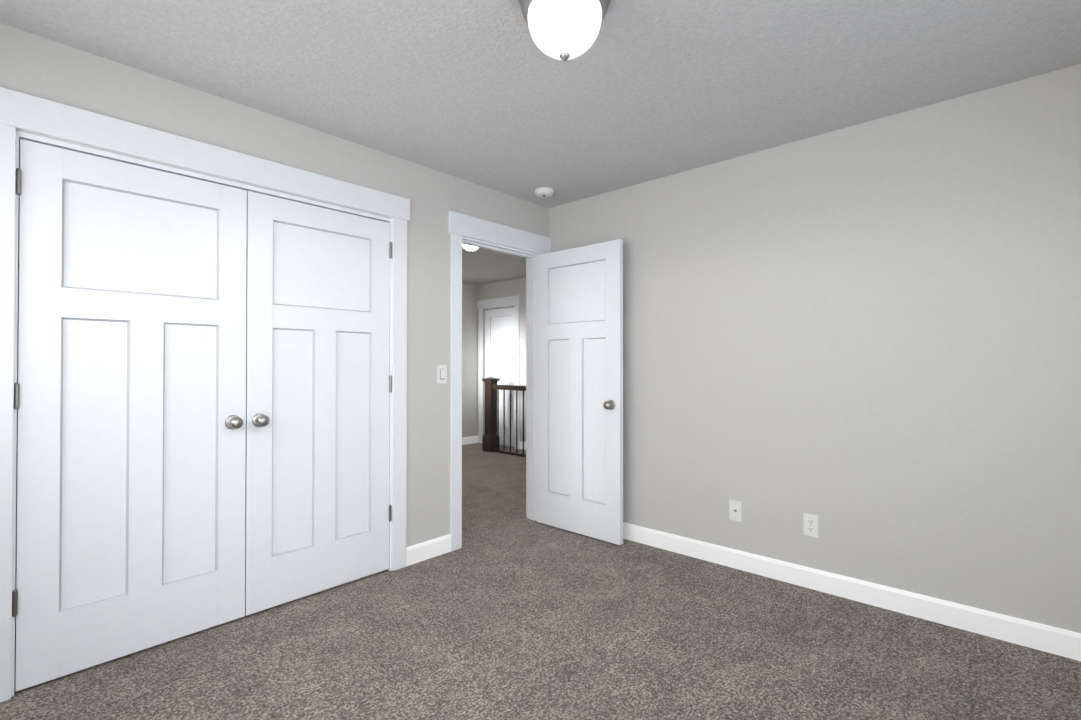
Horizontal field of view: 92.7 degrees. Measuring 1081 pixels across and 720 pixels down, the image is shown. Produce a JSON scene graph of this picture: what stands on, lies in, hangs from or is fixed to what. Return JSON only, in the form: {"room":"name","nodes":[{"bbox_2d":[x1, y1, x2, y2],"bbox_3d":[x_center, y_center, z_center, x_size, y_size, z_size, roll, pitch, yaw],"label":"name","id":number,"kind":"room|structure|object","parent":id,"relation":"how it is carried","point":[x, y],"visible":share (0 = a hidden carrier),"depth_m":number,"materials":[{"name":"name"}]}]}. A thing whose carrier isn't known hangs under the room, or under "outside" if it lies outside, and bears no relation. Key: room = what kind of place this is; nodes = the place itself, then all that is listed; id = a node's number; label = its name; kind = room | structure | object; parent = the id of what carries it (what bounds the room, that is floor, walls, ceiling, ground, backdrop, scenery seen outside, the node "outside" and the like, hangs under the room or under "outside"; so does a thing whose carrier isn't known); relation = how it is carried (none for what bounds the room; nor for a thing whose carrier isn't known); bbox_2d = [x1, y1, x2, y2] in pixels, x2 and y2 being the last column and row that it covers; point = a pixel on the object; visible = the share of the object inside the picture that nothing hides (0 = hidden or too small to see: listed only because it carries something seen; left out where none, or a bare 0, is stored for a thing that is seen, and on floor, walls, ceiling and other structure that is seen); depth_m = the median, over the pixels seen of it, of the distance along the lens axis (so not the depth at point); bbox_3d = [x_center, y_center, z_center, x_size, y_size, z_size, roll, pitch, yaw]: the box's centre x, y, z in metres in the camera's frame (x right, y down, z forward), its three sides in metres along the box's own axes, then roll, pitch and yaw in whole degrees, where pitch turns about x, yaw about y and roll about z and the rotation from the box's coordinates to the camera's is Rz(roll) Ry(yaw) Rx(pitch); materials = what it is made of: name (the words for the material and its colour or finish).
{"room":"empty bedroom","nodes":[
{"label":"empty bedroom","id":0,"kind":"room"},
{"bbox_2d":[15,146,19,620],"bbox_3d":[-1.768,0.011,2.794,0.760,2.440,1.773,0,-1,42],"label":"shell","id":1,"kind":"object","parent":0,"point":[17,381],"depth_m":2.44,"materials":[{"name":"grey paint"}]},
{"bbox_2d":[0,23,548,546],"bbox_3d":[-1.217,0.010,2.746,0.120,2.440,3.920,0,-1,42],"label":"wall","id":2,"kind":"structure","parent":0,"point":[40,67],"depth_m":2.97,"materials":[{"name":"grey paint"}]},
{"bbox_2d":[12,139,246,690],"bbox_3d":[-1.651,0.200,2.159,0.102,2.026,0.774,0,-1,42],"label":"closet door","id":3,"kind":"structure","parent":2,"relation":"in","point":[130,395],"depth_m":2.13,"materials":[{"name":"white wood"}]},
{"bbox_2d":[0,87,409,701],"bbox_3d":[-1.443,0.197,2.496,0.120,2.063,1.573,0,-1,42],"label":"door frame","id":4,"kind":"structure","parent":2,"relation":"attached to","point":[69,146],"depth_m":2.09,"materials":[{"name":"white wood"}]},
{"bbox_2d":[245,191,391,615],"bbox_3d":[-1.127,0.205,2.735,0.102,2.026,0.774,0,-1,42],"label":"closet door","id":5,"kind":"structure","parent":2,"relation":"in","point":[317,505],"depth_m":2.70,"materials":[{"name":"white wood"}]},
{"bbox_2d":[406,534,450,565],"bbox_3d":[-0.695,1.180,3.211,0.014,0.108,0.333,0,-1,42],"label":"baseboard","id":6,"kind":"structure","parent":2,"relation":"attached to","point":[435,547],"depth_m":3.20,"materials":[{"name":"white wood"}]},
{"bbox_2d":[437,365,446,382],"bbox_3d":[-0.627,0.090,3.297,0.010,0.118,0.072,0,-1,42],"label":"switch plate","id":7,"kind":"object","parent":2,"relation":"attached to","point":[441,373],"visible":1,"depth_m":3.29,"materials":[{"name":"white plastic"}]},
{"bbox_2d":[448,211,550,550],"bbox_3d":[-0.311,0.139,3.741,0.170,2.200,0.984,0,-1,42],"label":"door frame","id":8,"kind":"structure","parent":2,"relation":"attached to","point":[460,225],"depth_m":3.55,"materials":[{"name":"white wood"}]},
{"bbox_2d":[537,239,622,544],"bbox_3d":[0.257,0.213,3.693,0.769,2.030,0.169,0,-1,43],"label":"bedroom door","id":9,"kind":"structure","parent":2,"relation":"in","point":[579,390],"depth_m":3.64,"materials":[{"name":"white wood"}]},
{"bbox_2d":[462,282,477,437],"bbox_3d":[-2.984,0.036,5.841,0.120,2.440,6.120,0,-1,42],"label":"wall","id":10,"kind":"structure","parent":0,"point":[469,361],"depth_m":7.85,"materials":[{"name":"grey paint"}]},
{"bbox_2d":[462,436,477,444],"bbox_3d":[-2.979,1.201,5.737,0.014,0.108,5.986,0,-1,42],"label":"baseboard","id":11,"kind":"structure","parent":10,"relation":"attached to","point":[469,440],"depth_m":7.82,"materials":[{"name":"white wood"}]},
{"bbox_2d":[478,277,525,441],"bbox_3d":[0.289,0.045,6.919,3.270,2.440,0.120,0,-1,42],"label":"wall","id":12,"kind":"structure","parent":0,"point":[506,288],"depth_m":7.40,"materials":[{"name":"grey paint"}]},
{"bbox_2d":[477,295,519,448],"bbox_3d":[-0.632,0.176,7.658,0.909,2.190,0.024,0,-1,42],"label":"door frame","id":13,"kind":"structure","parent":12,"relation":"attached to","point":[514,301],"depth_m":7.56,"materials":[{"name":"white wood"}]},
{"bbox_2d":[484,307,513,446],"bbox_3d":[-0.611,0.246,7.670,0.686,2.030,0.102,0,-1,42],"label":"door","id":14,"kind":"structure","parent":12,"relation":"in","point":[499,343],"depth_m":7.65,"materials":[{"name":"white wood"}]},
{"bbox_2d":[519,441,525,449],"bbox_3d":[0.577,1.208,6.557,2.370,0.108,0.014,0,-1,42],"label":"baseboard","id":15,"kind":"structure","parent":12,"relation":"attached to","point":[520,443],"depth_m":7.31,"materials":[{"name":"white wood"}]},
{"bbox_2d":[0,443,1080,719],"bbox_3d":[-0.358,1.285,3.360,7.330,0.100,6.240,0,-1,42],"label":"floor","id":16,"kind":"structure","parent":0,"point":[508,611],"depth_m":2.15,"materials":[{"name":"carpet"}]},
{"bbox_2d":[482,377,525,456],"bbox_3d":[-0.092,0.747,6.651,1.800,1.032,0.180,0,-1,42],"label":"stair railing","id":17,"kind":"object","parent":16,"relation":"on","point":[490,440],"visible":0.44,"depth_m":7.11,"materials":[{"name":"brown wood"}]},
{"bbox_2d":[0,0,1080,284],"bbox_3d":[-0.358,-1.254,3.381,7.330,0.100,6.240,0,-1,42],"label":"ceiling","id":18,"kind":"structure","parent":0,"point":[490,94],"depth_m":2.15,"materials":[{"name":"paint"}]},
{"bbox_2d":[462,244,479,252],"bbox_3d":[-0.649,-1.094,4.821,0.258,0.197,0.258,0,-1,42],"label":"light","id":19,"kind":"object","parent":18,"relation":"attached to","point":[470,248],"visible":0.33,"depth_m":4.78,"materials":[{"name":"white glass"}]},
{"bbox_2d":[535,187,553,196],"bbox_3d":[0.027,-1.180,3.649,0.132,0.044,0.132,0,-1,42],"label":"smoke detector","id":20,"kind":"object","parent":18,"relation":"attached to","point":[544,191],"visible":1,"depth_m":3.61,"materials":[{"name":"white plastic"}]},
{"bbox_2d":[518,0,610,61],"bbox_3d":[0.079,-1.096,1.683,0.322,0.246,0.322,0,-1,42],"label":"light","id":21,"kind":"object","parent":18,"relation":"attached to","point":[564,30],"visible":1,"depth_m":1.62,"materials":[{"name":"white glass"}]},
{"bbox_2d":[549,64,1080,632],"bbox_3d":[1.474,0.011,2.865,3.700,2.440,0.120,0,-1,42],"label":"wall","id":22,"kind":"structure","parent":0,"point":[861,342],"depth_m":2.59,"materials":[{"name":"grey paint"}]},
{"bbox_2d":[729,500,741,521],"bbox_3d":[1.154,0.894,3.057,0.072,0.118,0.017,0,-1,42],"label":"outlet plate","id":23,"kind":"object","parent":22,"relation":"attached to","point":[735,510],"visible":1,"depth_m":3.06,"materials":[{"name":"white plastic"}]},
{"bbox_2d":[803,513,817,537],"bbox_3d":[1.459,0.893,2.785,0.072,0.118,0.009,0,-1,42],"label":"electrical outlet plate","id":24,"kind":"object","parent":22,"relation":"attached to","point":[810,524],"visible":1,"depth_m":2.78,"materials":[{"name":"white plastic"}]},
{"bbox_2d":[623,522,1080,660],"bbox_3d":[1.419,1.177,2.816,3.668,0.108,0.014,0,-1,42],"label":"baseboard","id":25,"kind":"structure","parent":22,"relation":"attached to","point":[1047,638],"depth_m":2.56,"materials":[{"name":"white wood"}]}
]}

